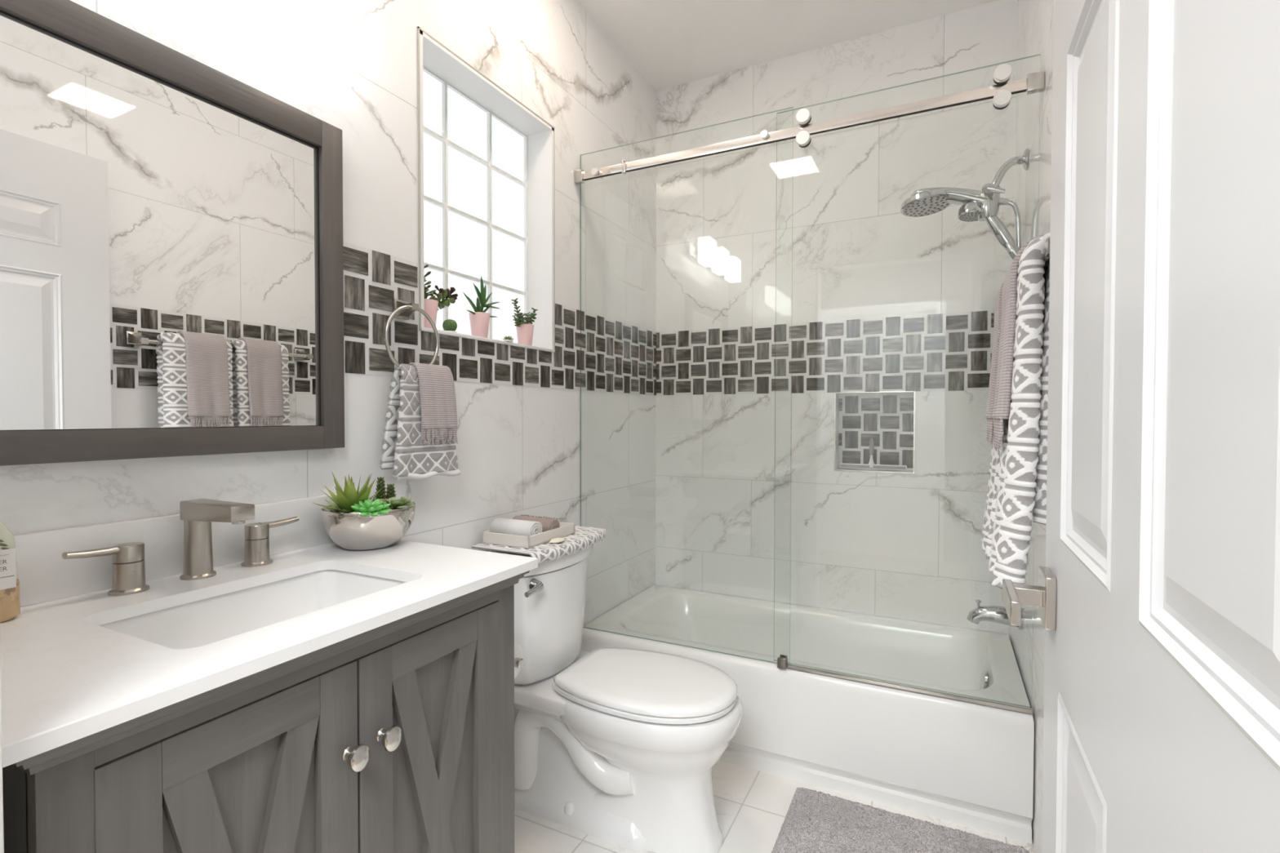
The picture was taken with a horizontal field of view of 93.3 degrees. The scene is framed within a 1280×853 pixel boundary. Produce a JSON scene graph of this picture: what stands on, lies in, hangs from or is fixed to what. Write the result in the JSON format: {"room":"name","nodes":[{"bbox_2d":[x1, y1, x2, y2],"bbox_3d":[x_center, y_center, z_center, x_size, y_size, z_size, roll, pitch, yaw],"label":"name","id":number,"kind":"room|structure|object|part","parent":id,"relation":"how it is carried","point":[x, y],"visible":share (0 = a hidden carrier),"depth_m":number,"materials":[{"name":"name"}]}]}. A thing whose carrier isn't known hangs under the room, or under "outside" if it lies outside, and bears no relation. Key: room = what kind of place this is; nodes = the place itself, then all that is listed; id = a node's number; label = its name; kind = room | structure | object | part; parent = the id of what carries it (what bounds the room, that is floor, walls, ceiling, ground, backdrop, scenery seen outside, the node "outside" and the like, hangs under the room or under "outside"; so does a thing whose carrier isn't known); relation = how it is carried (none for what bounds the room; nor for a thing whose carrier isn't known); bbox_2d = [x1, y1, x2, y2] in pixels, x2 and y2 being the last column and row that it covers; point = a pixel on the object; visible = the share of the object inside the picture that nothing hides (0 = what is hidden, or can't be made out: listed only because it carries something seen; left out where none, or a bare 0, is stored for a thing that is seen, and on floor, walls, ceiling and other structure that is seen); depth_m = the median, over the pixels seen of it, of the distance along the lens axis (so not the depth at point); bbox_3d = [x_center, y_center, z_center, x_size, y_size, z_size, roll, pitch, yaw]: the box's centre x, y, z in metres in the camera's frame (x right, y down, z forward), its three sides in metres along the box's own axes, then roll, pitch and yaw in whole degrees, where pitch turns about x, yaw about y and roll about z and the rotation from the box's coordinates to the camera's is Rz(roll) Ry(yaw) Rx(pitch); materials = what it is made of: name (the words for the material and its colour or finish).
{"room":"bathroom","nodes":[
{"label":"bathroom","id":0,"kind":"room"},
{"bbox_2d":[0,0,656,719],"bbox_3d":[-0.528,-0.233,1.940,0.130,2.815,2.855,1,1,27],"label":"wall","id":1,"kind":"structure","parent":0,"point":[517,451],"depth_m":1.83,"materials":[{"name":"stone"}]},
{"bbox_2d":[0,0,344,466],"bbox_3d":[-0.853,-0.314,1.109,0.028,0.736,0.676,1,1,27],"label":"wall mirror","id":2,"kind":"object","parent":1,"relation":"attached to","point":[171,257],"visible":1,"depth_m":1.07,"materials":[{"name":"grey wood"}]},
{"bbox_2d":[13,489,373,607],"bbox_3d":[-0.852,0.218,1.132,0.019,0.110,0.820,1,1,27],"label":"backsplash","id":3,"kind":"structure","parent":1,"relation":"attached to","point":[44,575],"depth_m":1.06,"materials":[{"name":"white stone"}]},
{"bbox_2d":[384,298,439,367],"bbox_3d":[-0.605,-0.232,1.565,0.063,0.196,0.178,1,1,27],"label":"towel ring","id":4,"kind":"object","parent":1,"relation":"attached to","point":[401,309],"visible":0.8,"depth_m":1.56,"materials":[{"name":"grey metal"}]},
{"bbox_3d":[-0.626,-0.306,1.580,0.010,0.048,0.048,1,1,27],"label":"mount plate","id":5,"kind":"part","parent":4,"relation":"part of","materials":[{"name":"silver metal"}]},
{"bbox_3d":[-0.598,-0.306,1.567,0.054,0.040,0.040,1,1,27],"label":"mount arm","id":6,"kind":"part","parent":4,"relation":"part of","materials":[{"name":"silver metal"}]},
{"bbox_2d":[380,364,460,481],"bbox_3d":[-0.571,-0.011,1.575,0.075,0.296,0.223,1,1,27],"label":"hand towel","id":7,"kind":"object","parent":4,"relation":"hanging from","point":[402,451],"visible":0.79,"depth_m":1.52,"materials":[{"name":"grey fabric"}]},
{"bbox_2d":[408,362,457,445],"bbox_3d":[-0.548,-0.058,1.595,0.063,0.215,0.131,1,1,27],"label":"towel","id":8,"kind":"object","parent":4,"relation":"hanging from","point":[438,411],"visible":0.91,"depth_m":1.58,"materials":[{"name":"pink fabric"}]},
{"bbox_2d":[417,26,555,352],"bbox_3d":[-0.510,-0.676,1.950,0.129,0.819,0.639,1,1,27],"label":"window","id":9,"kind":"structure","parent":1,"relation":"in","point":[435,59],"depth_m":2.06,"materials":[{"name":"white paint"}]},
{"bbox_2d":[423,264,457,328],"bbox_3d":[-0.588,-0.372,1.738,0.068,0.196,0.142,1,1,39],"label":"potted jade","id":10,"kind":"object","parent":9,"relation":"on","point":[431,304],"visible":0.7,"depth_m":1.71,"materials":[{"name":"pink ceramic"}]},
{"bbox_2d":[442,319,457,333],"bbox_3d":[-0.559,-0.295,1.776,0.042,0.040,0.042,1,1,27],"label":"barrel cactus","id":11,"kind":"object","parent":9,"relation":"on","point":[448,325],"visible":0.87,"depth_m":1.76,"materials":[{"name":"green plant"}]},
{"bbox_2d":[462,275,499,337],"bbox_3d":[-0.501,-0.373,1.897,0.065,0.193,0.162,1,1,27],"label":"aloe","id":12,"kind":"object","parent":9,"relation":"on","point":[479,320],"visible":0.96,"depth_m":1.87,"materials":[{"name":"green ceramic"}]},
{"bbox_2d":[502,335,513,342],"bbox_3d":[-0.432,-0.289,1.984,0.038,0.022,0.039,-1,1,-30],"label":"tiny sedum","id":13,"kind":"object","parent":9,"relation":"on","point":[508,339],"visible":0.99,"depth_m":1.98,"materials":[{"name":"green plant"}]},
{"bbox_3d":[-0.433,-0.282,1.984,0.032,0.007,0.032,1,1,27],"label":"dish","id":14,"kind":"part","parent":13,"relation":"part of","materials":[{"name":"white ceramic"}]},
{"bbox_2d":[511,297,537,345],"bbox_3d":[-0.398,-0.358,2.093,0.062,0.156,0.131,1,1,27],"label":"potted crassula","id":15,"kind":"object","parent":9,"relation":"on","point":[525,330],"visible":0.98,"depth_m":2.07,"materials":[{"name":"pink ceramic"}]},
{"bbox_2d":[342,241,656,395],"bbox_3d":[-0.486,-0.291,1.874,0.003,0.312,2.535,1,1,27],"label":"trim","id":16,"kind":"structure","parent":1,"relation":"attached to","point":[614,356],"depth_m":1.86,"materials":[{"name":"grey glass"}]},
{"bbox_2d":[574,71,1044,184],"bbox_3d":[0.430,-0.958,1.997,1.518,0.049,0.027,1,1,27],"label":"shower rail","id":17,"kind":"object","parent":1,"relation":"attached to","point":[1034,82],"visible":1,"depth_m":1.90,"materials":[{"name":"silver metal"}]},
{"bbox_2d":[773,53,1040,708],"bbox_3d":[0.773,-0.121,1.839,0.734,1.827,0.056,1,1,27],"label":"door","id":18,"kind":"structure","parent":17,"relation":"hanging from","point":[1002,73],"depth_m":1.83,"materials":[{"name":"clear glass"}]},
{"bbox_2d":[424,298,438,328],"bbox_3d":[-0.608,-0.315,1.714,0.068,0.083,0.068,1,1,27],"label":"pot","id":19,"kind":"object","parent":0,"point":[431,305],"depth_m":1.69,"materials":[{"name":"pink ceramic"}]},
{"bbox_2d":[468,311,490,337],"bbox_3d":[-0.503,-0.315,1.893,0.065,0.077,0.065,1,1,27],"label":"pot","id":20,"kind":"object","parent":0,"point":[479,321],"depth_m":1.87,"materials":[{"name":"pink ceramic"}]},
{"bbox_2d":[515,324,533,345],"bbox_3d":[-0.399,-0.316,2.093,0.062,0.071,0.062,1,1,27],"label":"pot","id":21,"kind":"object","parent":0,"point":[524,331],"depth_m":2.07,"materials":[{"name":"pink ceramic"}]},
{"bbox_2d":[514,760,1035,852],"bbox_3d":[0.174,1.231,1.643,1.920,0.100,2.905,1,1,27],"label":"floor","id":22,"kind":"structure","parent":0,"point":[752,806],"depth_m":1.80,"materials":[{"name":"tile"}]},
{"bbox_2d":[2,570,529,852],"bbox_3d":[-0.626,0.743,1.017,0.531,0.896,0.770,1,1,27],"label":"vanity cabinet","id":23,"kind":"object","parent":22,"relation":"on","point":[397,736],"visible":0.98,"depth_m":0.85,"materials":[{"name":"grey wood"}]},
{"bbox_3d":[-0.501,0.720,0.772,0.020,0.737,0.312,1,1,27],"label":"door","id":24,"kind":"part","parent":23,"relation":"part of","materials":[{"name":"grey wood"}]},
{"bbox_2d":[0,489,537,768],"bbox_3d":[-0.622,0.230,1.018,0.532,0.128,0.820,1,1,27],"label":"countertop","id":25,"kind":"structure","parent":23,"relation":"on","point":[66,677],"depth_m":0.92,"materials":[{"name":"white stone"}]},
{"bbox_2d":[0,520,20,622],"bbox_3d":[-0.934,0.180,0.852,0.075,0.193,0.076,1,1,27],"label":"soap bottle","id":26,"kind":"object","parent":25,"relation":"on","point":[10,584],"visible":1,"depth_m":0.86,"materials":[{"name":"beige plastic"}]},
{"bbox_2d":[0,539,16,554],"bbox_3d":[-0.898,0.170,0.854,0.001,0.026,0.024,1,1,29],"label":"print","id":27,"kind":"object","parent":26,"relation":"on","point":[6,546],"depth_m":0.86,"materials":[{"name":"green"}]},
{"bbox_2d":[62,498,299,595],"bbox_3d":[-0.756,0.204,1.077,0.166,0.139,0.376,1,1,27],"label":"faucet","id":28,"kind":"object","parent":25,"relation":"on","point":[197,516],"visible":1,"depth_m":1.07,"materials":[{"name":"silver metal"}]},
{"bbox_3d":[-0.867,0.209,0.980,0.042,0.030,0.103,1,1,27],"label":"lever","id":29,"kind":"part","parent":28,"relation":"part of","materials":[{"name":"silver metal"}]},
{"bbox_3d":[-0.853,0.250,1.008,0.053,0.050,0.053,1,1,27],"label":"handle","id":30,"kind":"part","parent":28,"relation":"part of","materials":[{"name":"silver metal"}]},
{"bbox_3d":[-0.756,0.205,1.076,0.166,0.139,0.054,1,1,27],"label":"spout","id":31,"kind":"part","parent":28,"relation":"part of","materials":[{"name":"silver metal"}]},
{"bbox_3d":[-0.759,0.247,1.197,0.053,0.050,0.053,1,1,27],"label":"handle","id":32,"kind":"part","parent":28,"relation":"part of","materials":[{"name":"silver metal"}]},
{"bbox_3d":[-0.745,0.205,1.224,0.042,0.030,0.103,1,1,27],"label":"lever","id":33,"kind":"part","parent":28,"relation":"part of","materials":[{"name":"silver metal"}]},
{"bbox_2d":[98,569,407,648],"bbox_3d":[-0.603,0.358,0.994,0.304,0.127,0.427,1,1,27],"label":"sink basin","id":34,"kind":"object","parent":25,"relation":"in","point":[203,622],"visible":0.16,"depth_m":1.09,"materials":[{"name":"white ceramic"}]},
{"bbox_2d":[313,471,415,550],"bbox_3d":[-0.608,0.183,1.355,0.198,0.171,0.216,0,1,6],"label":"succulent bowl","id":35,"kind":"object","parent":25,"relation":"on","point":[355,522],"visible":1,"depth_m":1.30,"materials":[{"name":"grey ceramic"}]},
{"bbox_3d":[-0.415,0.480,0.879,0.034,0.038,0.033,1,1,27],"label":"knob","id":36,"kind":"part","parent":23,"relation":"part of","materials":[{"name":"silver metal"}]},
{"bbox_3d":[-0.388,0.479,0.932,0.034,0.038,0.033,1,1,27],"label":"knob","id":37,"kind":"part","parent":23,"relation":"part of","materials":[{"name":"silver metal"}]},
{"bbox_3d":[-0.358,0.715,1.057,0.020,0.737,0.318,1,1,27],"label":"door","id":38,"kind":"part","parent":23,"relation":"part of","materials":[{"name":"grey wood"}]},
{"bbox_2d":[514,657,524,668],"bbox_3d":[-0.348,0.531,1.343,0.142,0.044,0.110,1,1,27],"label":"toilet paper holder","id":39,"kind":"object","parent":23,"relation":"attached to","point":[518,662],"visible":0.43,"depth_m":1.35,"materials":[{"name":"grey metal"}]},
{"bbox_2d":[514,643,523,678],"bbox_3d":[-0.336,0.533,1.387,0.103,0.084,0.084,1,1,27],"label":"toilet paper roll","id":40,"kind":"object","parent":39,"relation":"on","point":[518,653],"visible":0.11,"depth_m":1.38,"materials":[{"name":"white paper"}]},
{"bbox_2d":[514,546,742,852],"bbox_3d":[-0.077,0.786,1.825,0.775,0.782,0.436,1,1,27],"label":"toilet","id":41,"kind":"object","parent":22,"relation":"on","point":[620,746],"visible":0.94,"depth_m":1.73,"materials":[{"name":"white ceramic"}]},
{"bbox_3d":[-0.308,0.467,1.742,0.039,0.040,0.091,1,1,27],"label":"flush lever","id":42,"kind":"part","parent":41,"relation":"part of","materials":[{"name":"silver metal"}]},
{"bbox_2d":[471,525,606,564],"bbox_3d":[-0.297,0.373,1.939,0.254,0.037,0.422,1,1,27],"label":"folded towel","id":43,"kind":"object","parent":41,"relation":"on","point":[583,538],"visible":0.63,"depth_m":1.83,"materials":[{"name":"grey fabric"}]},
{"bbox_2d":[483,521,574,548],"bbox_3d":[-0.347,0.338,1.919,0.172,0.034,0.250,1,1,27],"label":"tray","id":44,"kind":"object","parent":43,"relation":"on","point":[566,529],"visible":0.71,"depth_m":1.82,"materials":[{"name":"white wood"}]},
{"bbox_2d":[489,517,542,536],"bbox_3d":[-0.380,0.317,1.854,0.150,0.061,0.065,1,1,27],"label":"rolled washcloth","id":45,"kind":"object","parent":44,"relation":"in","point":[502,526],"visible":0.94,"depth_m":1.83,"materials":[{"name":"white fabric"}]},
{"bbox_2d":[512,515,562,532],"bbox_3d":[-0.333,0.319,1.943,0.157,0.054,0.068,1,1,27],"label":"rolled hand towel","id":46,"kind":"object","parent":44,"relation":"in","point":[548,524],"visible":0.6,"depth_m":1.91,"materials":[{"name":"fabric"}]},
{"bbox_2d":[549,537,564,543],"bbox_3d":[-0.254,0.350,1.855,0.038,0.014,0.060,1,1,27],"label":"soap bar","id":47,"kind":"object","parent":43,"relation":"on","point":[556,540],"visible":1,"depth_m":1.84,"materials":[{"name":"beige"}]},
{"bbox_3d":[-0.315,0.605,1.952,0.222,0.335,0.386,1,1,27],"label":"tank","id":48,"kind":"part","parent":41,"relation":"part of","materials":[{"name":"white ceramic"}]},
{"bbox_3d":[-0.311,0.415,1.946,0.242,0.045,0.416,1,1,27],"label":"tank lid","id":49,"kind":"part","parent":41,"relation":"part of","materials":[{"name":"white ceramic"}]},
{"bbox_3d":[0.026,0.767,1.784,0.521,0.016,0.376,1,1,27],"label":"seat","id":50,"kind":"part","parent":41,"relation":"part of","materials":[{"name":"white plastic"}]},
{"bbox_3d":[0.029,0.744,1.782,0.517,0.024,0.378,1,1,27],"label":"lid","id":51,"kind":"part","parent":41,"relation":"part of","materials":[{"name":"white plastic"}]},
{"bbox_3d":[-0.012,0.979,1.807,0.637,0.399,0.386,1,1,27],"label":"bowl","id":52,"kind":"part","parent":41,"relation":"part of","materials":[{"name":"white ceramic"}]},
{"bbox_2d":[580,584,1034,844],"bbox_3d":[0.591,0.983,2.361,1.514,0.371,0.733,1,1,27],"label":"bathtub","id":53,"kind":"object","parent":22,"relation":"on","point":[967,764],"visible":0.85,"depth_m":2.00,"materials":[{"name":"white ceramic"}]},
{"bbox_2d":[580,106,793,663],"bbox_3d":[0.127,-0.130,2.179,0.825,1.857,0.066,1,1,27],"label":"fixed glass panel","id":54,"kind":"object","parent":53,"relation":"on","point":[764,134],"visible":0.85,"depth_m":2.14,"materials":[{"name":"clear glass"}]},
{"bbox_2d":[777,654,1032,714],"bbox_3d":[0.785,0.789,1.862,0.719,0.036,0.034,1,1,27],"label":"track","id":55,"kind":"object","parent":53,"relation":"on","point":[782,660],"visible":1,"depth_m":1.85,"materials":[{"name":"silver metal"}]},
{"bbox_3d":[1.165,0.862,2.043,0.014,0.072,0.072,10,5,26],"label":"overflow plate","id":56,"kind":"part","parent":53,"relation":"part of","materials":[{"name":"silver metal"}]},
{"bbox_2d":[771,786,1029,852],"bbox_3d":[0.694,1.171,1.617,0.641,0.023,0.450,1,1,27],"label":"bath mat","id":57,"kind":"object","parent":22,"relation":"on","point":[815,822],"visible":1,"depth_m":1.72,"materials":[{"name":"grey fabric"}]},
{"bbox_2d":[577,0,999,90],"bbox_3d":[0.178,-1.683,1.589,1.920,0.100,2.905,1,1,27],"label":"ceiling","id":58,"kind":"structure","parent":0,"point":[670,42],"depth_m":2.48,"materials":[{"name":"white paint"}]},
{"bbox_2d":[655,0,1017,638],"bbox_3d":[0.803,-0.246,2.758,1.520,2.815,0.200,1,1,27],"label":"wall","id":59,"kind":"structure","parent":0,"point":[904,546],"depth_m":2.63,"materials":[{"name":"stone"}]},
{"bbox_2d":[655,310,994,395],"bbox_3d":[0.758,-0.304,2.666,1.520,0.312,0.003,1,1,27],"label":"trim","id":60,"kind":"structure","parent":59,"relation":"attached to","point":[953,351],"depth_m":2.62,"materials":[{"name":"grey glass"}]},
{"bbox_2d":[840,437,906,471],"bbox_3d":[1.000,0.116,2.591,0.268,0.135,0.016,1,1,27],"label":"squeegee","id":61,"kind":"object","parent":59,"relation":"in","point":[870,465],"visible":1,"depth_m":2.59,"materials":[{"name":"white plastic"}]},
{"bbox_3d":[0.998,0.173,2.588,0.260,0.012,0.004,1,1,27],"label":"rubber blade","id":62,"kind":"part","parent":61,"relation":"part of","materials":[{"name":"grey rubber"}]},
{"bbox_2d":[834,391,915,473],"bbox_3d":[0.989,0.022,2.557,0.319,0.342,0.004,1,1,27],"label":"trim","id":63,"kind":"structure","parent":59,"relation":"attached to","point":[879,391],"depth_m":2.55,"materials":[{"name":"silver metal"}]},
{"bbox_2d":[838,392,914,471],"bbox_3d":[1.031,0.020,2.641,0.309,0.334,0.003,1,1,27],"label":"shower niche","id":64,"kind":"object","parent":59,"relation":"attached to","point":[887,418],"depth_m":2.64,"materials":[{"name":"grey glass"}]},
{"bbox_2d":[1009,0,1053,852],"bbox_3d":[0.943,-0.217,1.204,0.120,2.815,2.855,1,1,27],"label":"wall","id":65,"kind":"structure","parent":0,"point":[1034,17],"depth_m":1.77,"materials":[{"name":"stone"}]},
{"bbox_2d":[900,148,1028,221],"bbox_3d":[1.098,-0.804,2.064,0.381,0.214,0.167,1,1,27],"label":"shower","id":66,"kind":"object","parent":65,"relation":"attached to","point":[928,201],"visible":0.97,"depth_m":2.03,"materials":[{"name":"silver metal"}]},
{"bbox_2d":[957,200,1021,259],"bbox_3d":[1.179,-0.377,2.038,0.197,0.749,0.093,0,1,21],"label":"shower","id":67,"kind":"object","parent":66,"relation":"attached to","point":[967,212],"visible":0.47,"depth_m":2.00,"materials":[{"name":"silver metal"}]},
{"bbox_3d":[1.159,-0.776,1.980,0.067,0.040,0.044,1,1,27],"label":"diverter knob","id":68,"kind":"part","parent":66,"relation":"part of","materials":[{"name":"silver metal"}]},
{"bbox_3d":[1.220,-0.841,2.003,0.103,0.098,0.025,1,1,27],"label":"shower arm","id":69,"kind":"part","parent":66,"relation":"part of","materials":[{"name":"silver metal"}]},
{"bbox_2d":[966,599,1022,630],"bbox_3d":[1.200,0.636,2.050,0.159,0.083,0.074,1,1,27],"label":"tub spout","id":70,"kind":"object","parent":65,"relation":"attached to","point":[997,614],"visible":0.84,"depth_m":2.04,"materials":[{"name":"silver metal"}]},
{"bbox_3d":[1.160,0.607,2.070,0.018,0.026,0.018,1,1,27],"label":"pull knob","id":71,"kind":"part","parent":70,"relation":"part of","materials":[{"name":"silver metal"}]},
{"bbox_2d":[1042,240,1049,271],"bbox_3d":[0.861,-0.313,1.276,0.087,0.049,0.710,1,1,27],"label":"towel bar","id":72,"kind":"object","parent":65,"relation":"attached to","point":[1046,256],"visible":0.02,"depth_m":1.03,"materials":[{"name":"grey metal"}]},
{"bbox_2d":[981,418,1000,559],"bbox_3d":[0.861,-0.026,1.394,0.119,0.638,0.228,1,1,27],"label":"bath towel","id":73,"kind":"object","parent":72,"relation":"hanging from","point":[989,513],"visible":0.13,"depth_m":1.40,"materials":[{"name":"grey fabric"}]},
{"bbox_2d":[985,280,1004,444],"bbox_3d":[0.866,-0.157,1.382,0.125,0.396,0.148,1,1,27],"label":"towel","id":74,"kind":"object","parent":73,"relation":"on","point":[997,308],"visible":0.36,"depth_m":1.35,"materials":[{"name":"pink fabric"}]},
{"bbox_2d":[988,232,1050,589],"bbox_3d":[0.747,-0.022,1.167,0.122,0.638,0.252,1,1,27],"label":"bath towel","id":75,"kind":"object","parent":72,"relation":"hanging from","point":[1021,489],"visible":0.77,"depth_m":1.07,"materials":[{"name":"grey fabric"}]},
{"bbox_2d":[991,234,1044,449],"bbox_3d":[0.762,-0.153,1.175,0.124,0.396,0.152,1,1,27],"label":"towel","id":76,"kind":"object","parent":75,"relation":"on","point":[1001,408],"visible":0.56,"depth_m":1.14,"materials":[{"name":"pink fabric"}]},
{"bbox_3d":[0.713,-0.307,0.980,0.087,0.049,0.048,1,1,27],"label":"bar post","id":77,"kind":"part","parent":72,"relation":"part of","materials":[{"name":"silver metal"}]},
{"bbox_3d":[-0.402,-0.203,0.349,1.520,2.815,0.120,1,1,27],"label":"wall","id":78,"kind":"structure","parent":0,"visible":0},
{"bbox_2d":[0,646,4,852],"bbox_3d":[-0.177,0.111,0.241,0.993,2.191,0.152,1,1,27],"label":"trim","id":79,"kind":"structure","parent":78,"relation":"attached to","point":[2,828],"depth_m":0.51,"materials":[{"name":"white paint"}]},
{"bbox_2d":[1002,0,1279,852],"bbox_3d":[0.412,0.140,0.524,0.106,2.100,0.878,1,1,27],"label":"door","id":80,"kind":"structure","parent":78,"relation":"in","point":[1156,597],"depth_m":0.46,"materials":[{"name":"white paint"}]},
{"bbox_3d":[0.533,0.243,0.834,0.048,0.032,0.123,1,1,27],"label":"lever","id":81,"kind":"part","parent":80,"relation":"part of","materials":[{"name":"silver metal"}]},
{"bbox_3d":[0.579,0.243,0.860,0.013,0.072,0.072,1,1,27],"label":"handle","id":82,"kind":"part","parent":80,"relation":"part of","materials":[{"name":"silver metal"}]}
]}

